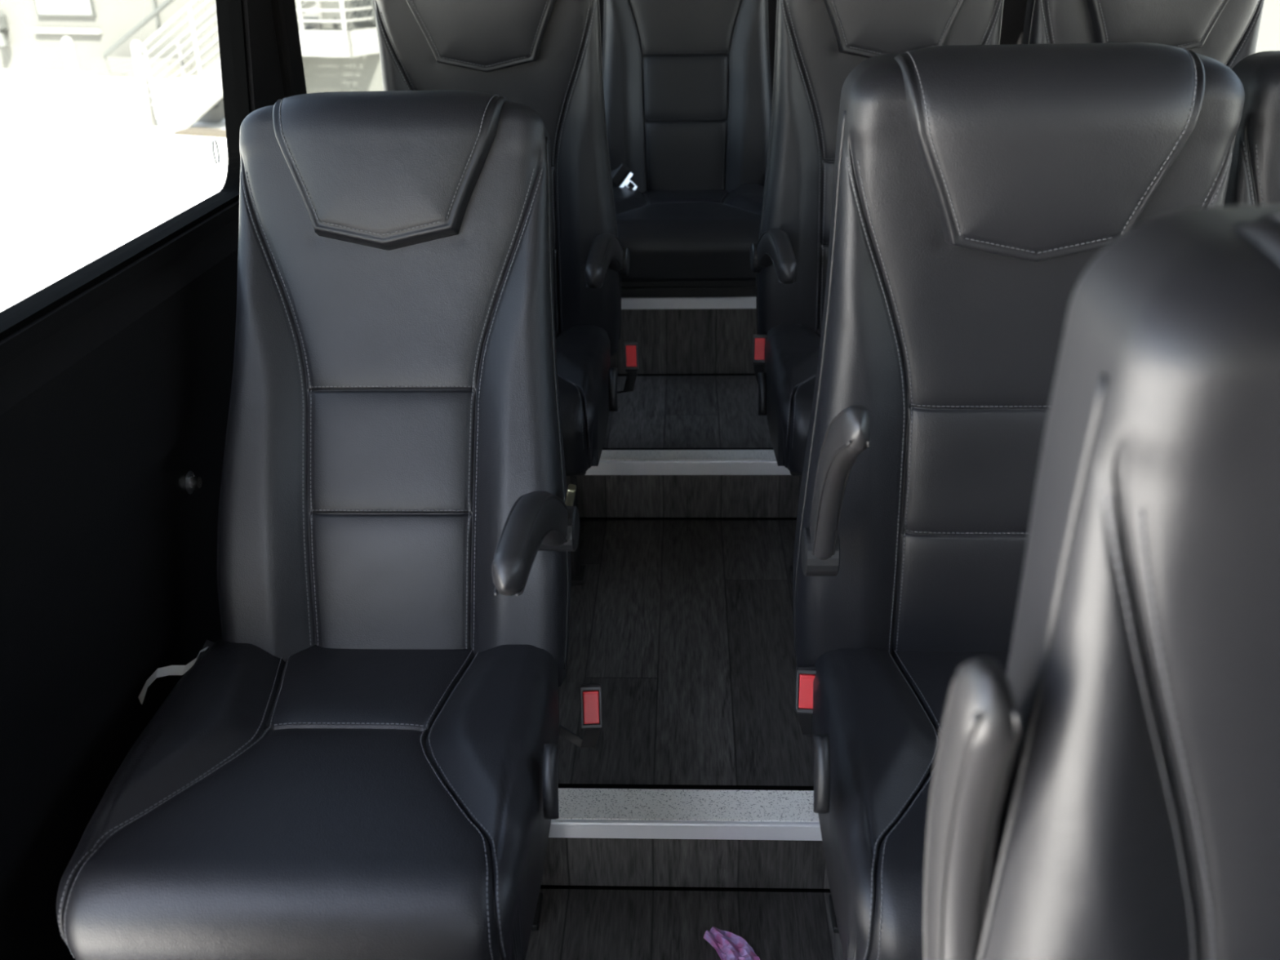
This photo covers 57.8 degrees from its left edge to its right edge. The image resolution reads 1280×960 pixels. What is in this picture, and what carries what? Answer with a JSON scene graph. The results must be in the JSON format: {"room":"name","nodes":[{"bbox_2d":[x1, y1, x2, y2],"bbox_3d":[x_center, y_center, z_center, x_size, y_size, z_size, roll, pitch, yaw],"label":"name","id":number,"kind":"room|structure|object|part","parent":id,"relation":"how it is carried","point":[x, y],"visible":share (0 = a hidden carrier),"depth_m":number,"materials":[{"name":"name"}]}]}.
{"room":"vehicle interior","nodes":[
{"label":"vehicle interior","id":0,"kind":"room"},
{"bbox_2d":[0,0,284,959],"bbox_3d":[-0.735,0.097,1.003,0.072,1.980,6.280,0,25,2],"label":"wall","id":1,"kind":"structure","parent":0,"point":[108,571],"depth_m":1.49,"materials":[{"name":"black plastic"}]},
{"bbox_2d":[0,0,250,340],"bbox_3d":[-0.733,-0.639,1.474,0.044,0.740,1.329,0,25,2],"label":"window","id":2,"kind":"structure","parent":1,"relation":"in","point":[121,121],"depth_m":1.57,"materials":[{"name":"clear glass"}]},
{"bbox_2d":[178,470,201,494],"bbox_3d":[-0.677,0.004,1.753,0.024,0.036,0.035,0,25,2],"label":"bolt","id":3,"kind":"object","parent":1,"relation":"attached to","point":[188,482],"visible":1,"depth_m":1.74,"materials":[{"name":"silver metal"}]},
{"bbox_2d":[271,0,306,97],"bbox_3d":[-0.674,-1.021,2.112,0.030,0.920,0.090,0,25,2],"label":"trim","id":4,"kind":"structure","parent":1,"relation":"attached to","point":[284,11],"depth_m":2.18,"materials":[{"name":"black plastic"}]},
{"bbox_2d":[294,0,383,93],"bbox_3d":[-0.682,-1.240,2.755,0.044,0.740,1.262,0,25,2],"label":"window","id":5,"kind":"structure","parent":1,"relation":"in","point":[339,38],"depth_m":2.65,"materials":[{"name":"clear glass"}]},
{"bbox_2d":[548,783,822,840],"bbox_3d":[0.302,0.522,1.817,2.020,0.031,0.092,0,25,2],"label":"trim","id":6,"kind":"structure","parent":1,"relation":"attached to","point":[585,811],"depth_m":1.80,"materials":[{"name":"silver metal"}]},
{"bbox_2d":[540,884,831,892],"bbox_3d":[0.303,0.648,1.830,2.020,0.004,0.005,0,25,2],"label":"trim","id":7,"kind":"structure","parent":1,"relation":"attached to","point":[542,886],"depth_m":1.84,"materials":[{"name":"black rubber"}]},
{"bbox_2d":[617,373,755,376],"bbox_3d":[0.355,-0.289,3.171,2.020,0.004,0.005,0,25,2],"label":"trim","id":8,"kind":"structure","parent":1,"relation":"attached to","point":[618,375],"depth_m":3.18,"materials":[{"name":"black rubber"}]},
{"bbox_2d":[585,448,791,475],"bbox_3d":[0.336,-0.043,2.682,2.020,0.035,0.078,0,25,2],"label":"trim","id":9,"kind":"structure","parent":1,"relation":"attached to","point":[612,461],"depth_m":2.66,"materials":[{"name":"silver metal"}]},
{"bbox_2d":[579,517,796,519],"bbox_3d":[0.337,0.090,2.707,2.020,0.004,0.005,0,25,2],"label":"trim","id":10,"kind":"structure","parent":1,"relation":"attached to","point":[580,518],"depth_m":2.71,"materials":[{"name":"black rubber"}]},
{"bbox_2d":[621,297,755,309],"bbox_3d":[0.352,-0.474,3.090,2.020,0.031,0.018,0,25,2],"label":"trim","id":11,"kind":"structure","parent":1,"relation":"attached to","point":[663,303],"depth_m":3.09,"materials":[{"name":"silver metal"}]},
{"bbox_2d":[525,888,844,959],"bbox_3d":[0.239,1.487,0.187,2.040,0.120,3.693,0,25,2],"label":"floor","id":12,"kind":"structure","parent":0,"point":[575,924],"depth_m":1.77,"materials":[{"name":"grey wood"}]},
{"bbox_2d":[56,89,602,959],"bbox_3d":[-0.347,0.139,1.559,0.575,1.178,0.916,0,25,2],"label":"seat","id":13,"kind":"object","parent":12,"relation":"on","point":[362,762],"visible":1,"depth_m":1.61,"materials":[{"name":"black leather"}]},
{"bbox_2d":[137,640,215,704],"bbox_3d":[-0.631,0.459,1.710,0.056,0.480,0.150,7,26,17],"label":"belt","id":14,"kind":"object","parent":13,"relation":"hanging from","point":[171,669],"visible":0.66,"depth_m":1.60,"materials":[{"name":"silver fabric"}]},
{"bbox_2d":[56,636,559,959],"bbox_3d":[-0.377,0.387,1.475,0.522,0.171,0.549,0,25,2],"label":"cushion","id":15,"kind":"object","parent":13,"relation":"on","point":[288,797],"depth_m":1.33,"materials":[{"name":"black leather"}]},
{"bbox_3d":[-0.354,-0.124,1.681,0.499,0.837,0.144,0,1,2],"label":"backrest","id":16,"kind":"part","parent":13,"relation":"part of","materials":[{"name":"black leather"}]},
{"bbox_3d":[-0.128,0.063,1.395,0.039,0.093,0.345,1,8,5],"label":"armrest","id":17,"kind":"part","parent":13,"relation":"part of","materials":[{"name":"black leather"}]},
{"bbox_3d":[-0.181,0.544,1.739,0.050,0.285,0.070,0,25,2],"label":"leg","id":18,"kind":"part","parent":13,"relation":"part of","materials":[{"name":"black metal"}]},
{"bbox_3d":[-0.107,0.361,1.389,0.018,0.088,0.048,0,-15,2],"label":"recline lever","id":19,"kind":"part","parent":13,"relation":"part of","materials":[{"name":"black plastic"}]},
{"bbox_2d":[703,926,759,959],"bbox_3d":[0.149,0.706,1.690,0.059,0.015,0.161,-10,27,-18],"label":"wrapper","id":20,"kind":"object","parent":12,"relation":"on","point":[728,945],"visible":1,"depth_m":1.72,"materials":[{"name":"purple plastic"}]},
{"bbox_2d":[792,42,1244,959],"bbox_3d":[0.458,0.168,1.375,0.519,1.253,0.606,0,25,2],"label":"seat","id":21,"kind":"object","parent":12,"relation":"on","point":[975,187],"visible":0.57,"depth_m":1.38,"materials":[{"name":"black leather"}]},
{"bbox_3d":[0.208,0.336,1.325,0.018,0.088,0.048,0,-15,2],"label":"recline lever","id":22,"kind":"part","parent":21,"relation":"part of","materials":[{"name":"black plastic"}]},
{"bbox_3d":[0.316,0.542,1.723,0.050,0.285,0.070,0,25,2],"label":"leg","id":23,"kind":"part","parent":21,"relation":"part of","materials":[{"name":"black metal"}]},
{"bbox_3d":[0.215,-0.005,1.272,0.029,0.359,0.090,0,67,2],"label":"armrest","id":24,"kind":"part","parent":21,"relation":"part of","materials":[{"name":"black leather"}]},
{"bbox_2d":[811,648,1010,959],"bbox_3d":[0.475,0.385,1.445,0.492,0.171,0.549,0,25,2],"label":"cushion","id":25,"kind":"object","parent":21,"relation":"on","point":[881,711],"depth_m":1.37,"materials":[{"name":"black leather"}]},
{"bbox_3d":[0.462,-0.098,1.489,0.499,0.837,0.144,0,27,2],"label":"backrest","id":26,"kind":"part","parent":21,"relation":"part of","materials":[{"name":"black leather"}]},
{"bbox_2d":[923,205,1279,959],"bbox_3d":[0.411,0.559,0.523,0.523,1.269,0.605,0,25,2],"label":"seat","id":27,"kind":"object","parent":12,"relation":"on","point":[1113,794],"visible":1,"depth_m":0.52,"materials":[{"name":"black leather"}]},
{"bbox_3d":[0.178,0.234,0.639,0.029,0.359,0.090,-4,29,4],"label":"armrest","id":28,"kind":"part","parent":27,"relation":"part of","materials":[{"name":"black leather"}]},
{"bbox_2d":[1223,50,1279,206],"bbox_3d":[0.956,0.153,1.393,0.535,1.248,0.668,0,25,2],"label":"seat","id":29,"kind":"object","parent":12,"relation":"on","point":[1254,179],"visible":0.09,"depth_m":1.38,"materials":[{"name":"black leather"}]},
{"bbox_2d":[541,520,830,888],"bbox_3d":[0.321,0.415,2.292,2.040,0.232,1.031,0,25,2],"label":"floor","id":30,"kind":"structure","parent":0,"point":[685,628],"depth_m":2.12,"materials":[{"name":"grey wood"}]},
{"bbox_2d":[373,0,638,585],"bbox_3d":[-0.287,-0.417,2.369,0.553,1.232,0.608,0,25,2],"label":"seat","id":31,"kind":"object","parent":30,"relation":"on","point":[544,56],"visible":0.43,"depth_m":2.34,"materials":[{"name":"black leather"}]},
{"bbox_3d":[-0.299,-0.666,2.469,0.499,0.837,0.144,0,30,2],"label":"backrest","id":32,"kind":"part","parent":31,"relation":"part of","materials":[{"name":"black leather"}]},
{"bbox_3d":[-0.144,0.088,2.424,0.050,0.265,0.070,0,25,2],"label":"leg","id":33,"kind":"part","parent":31,"relation":"part of","materials":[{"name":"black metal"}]},
{"bbox_3d":[-0.311,-0.149,2.515,0.420,0.106,0.455,0,25,2],"label":"seat frame","id":34,"kind":"part","parent":31,"relation":"part of","materials":[{"name":"black metal"}]},
{"bbox_2d":[555,324,610,475],"bbox_3d":[-0.314,-0.192,2.443,0.492,0.171,0.549,0,25,2],"label":"cushion","id":35,"kind":"object","parent":31,"relation":"on","point":[583,351],"depth_m":2.29,"materials":[{"name":"black leather"}]},
{"bbox_3d":[-0.072,-0.456,2.377,0.039,0.095,0.353,2,17,6],"label":"armrest","id":36,"kind":"part","parent":31,"relation":"part of","materials":[{"name":"black plastic"}]},
{"bbox_3d":[-0.055,-0.186,2.362,0.018,0.088,0.048,0,-15,2],"label":"recline lever","id":37,"kind":"part","parent":31,"relation":"part of","materials":[{"name":"black plastic"}]},
{"bbox_2d":[750,0,1004,585],"bbox_3d":[0.495,-0.417,2.336,0.521,1.233,0.605,0,25,2],"label":"seat","id":38,"kind":"object","parent":30,"relation":"on","point":[819,43],"visible":0.37,"depth_m":2.36,"materials":[{"name":"black leather"}]},
{"bbox_3d":[0.254,-0.180,2.408,0.018,0.088,0.048,0,-15,2],"label":"recline lever","id":39,"kind":"part","parent":38,"relation":"part of","materials":[{"name":"black plastic"}]},
{"bbox_3d":[0.277,-0.461,2.361,0.039,0.095,0.353,-2,17,-1],"label":"armrest","id":40,"kind":"part","parent":38,"relation":"part of","materials":[{"name":"black plastic"}]},
{"bbox_2d":[764,324,821,475],"bbox_3d":[0.512,-0.192,2.410,0.492,0.171,0.549,0,25,2],"label":"cushion","id":41,"kind":"object","parent":38,"relation":"on","point":[791,350],"depth_m":2.29,"materials":[{"name":"black leather"}]},
{"bbox_3d":[0.342,0.088,2.404,0.050,0.265,0.070,0,25,2],"label":"leg","id":42,"kind":"part","parent":38,"relation":"part of","materials":[{"name":"black metal"}]},
{"bbox_3d":[0.515,-0.150,2.482,0.420,0.106,0.455,0,25,2],"label":"seat frame","id":43,"kind":"part","parent":38,"relation":"part of","materials":[{"name":"black metal"}]},
{"bbox_3d":[0.506,-0.677,2.460,0.499,0.837,0.144,0,26,2],"label":"backrest","id":44,"kind":"part","parent":38,"relation":"part of","materials":[{"name":"black leather"}]},
{"bbox_2d":[1022,0,1264,69],"bbox_3d":[1.010,-0.418,2.316,0.504,1.233,0.605,0,25,2],"label":"seat","id":45,"kind":"object","parent":30,"relation":"on","point":[1226,32],"visible":0.09,"depth_m":2.27,"materials":[{"name":"black leather"}]},
{"bbox_2d":[576,375,799,517],"bbox_3d":[0.347,-0.053,2.963,2.040,0.246,0.582,0,25,2],"label":"floor","id":46,"kind":"structure","parent":0,"point":[660,411],"depth_m":2.76,"materials":[{"name":"grey wood"}]},
{"bbox_2d":[610,308,764,373],"bbox_3d":[0.372,-0.546,3.590,2.040,0.315,0.974,0,25,2],"label":"floor","id":47,"kind":"structure","parent":0,"point":[693,340],"depth_m":3.14,"materials":[{"name":"grey wood"}]},
{"bbox_2d":[602,0,772,297],"bbox_3d":[0.125,-1.031,3.088,0.511,1.006,0.680,0,25,2],"label":"seat","id":48,"kind":"object","parent":47,"relation":"on","point":[687,84],"visible":0.74,"depth_m":3.22,"materials":[{"name":"black leather"}]},
{"bbox_2d":[611,163,637,190],"bbox_3d":[-0.078,-0.843,3.295,0.156,0.114,0.052,18,31,35],"label":"belt","id":49,"kind":"object","parent":48,"relation":"on","point":[618,175],"visible":0.79,"depth_m":3.27,"materials":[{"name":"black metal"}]},
{"bbox_3d":[0.128,-1.190,3.261,0.499,0.837,0.144,0,20,2],"label":"backrest","id":50,"kind":"part","parent":48,"relation":"part of","materials":[{"name":"black leather"}]},
{"bbox_3d":[0.128,-0.650,3.246,0.420,0.106,0.455,0,25,2],"label":"seat frame","id":51,"kind":"part","parent":48,"relation":"part of","materials":[{"name":"black metal"}]},
{"bbox_2d":[613,183,764,281],"bbox_3d":[0.125,-0.692,3.175,0.492,0.171,0.549,0,25,2],"label":"cushion","id":52,"kind":"object","parent":48,"relation":"on","point":[670,232],"depth_m":2.95,"materials":[{"name":"black leather"}]},
{"bbox_2d":[599,0,1027,96],"bbox_3d":[0.380,-1.270,3.816,2.080,2.030,0.050,0,25,2],"label":"wall","id":53,"kind":"structure","parent":0,"point":[1014,12],"depth_m":3.69,"materials":[{"name":"black"}]},
{"bbox_3d":[1.273,-0.380,0.700,0.050,0.930,6.280,0,25,2],"label":"wall","id":54,"kind":"structure","parent":0,"visible":0},
{"bbox_2d":[1255,0,1279,53],"bbox_3d":[1.355,-1.227,2.643,0.044,0.740,1.332,0,25,2],"label":"window","id":55,"kind":"structure","parent":54,"relation":"in","point":[1268,38],"depth_m":2.48,"materials":[{"name":"clear glass"}]}
]}

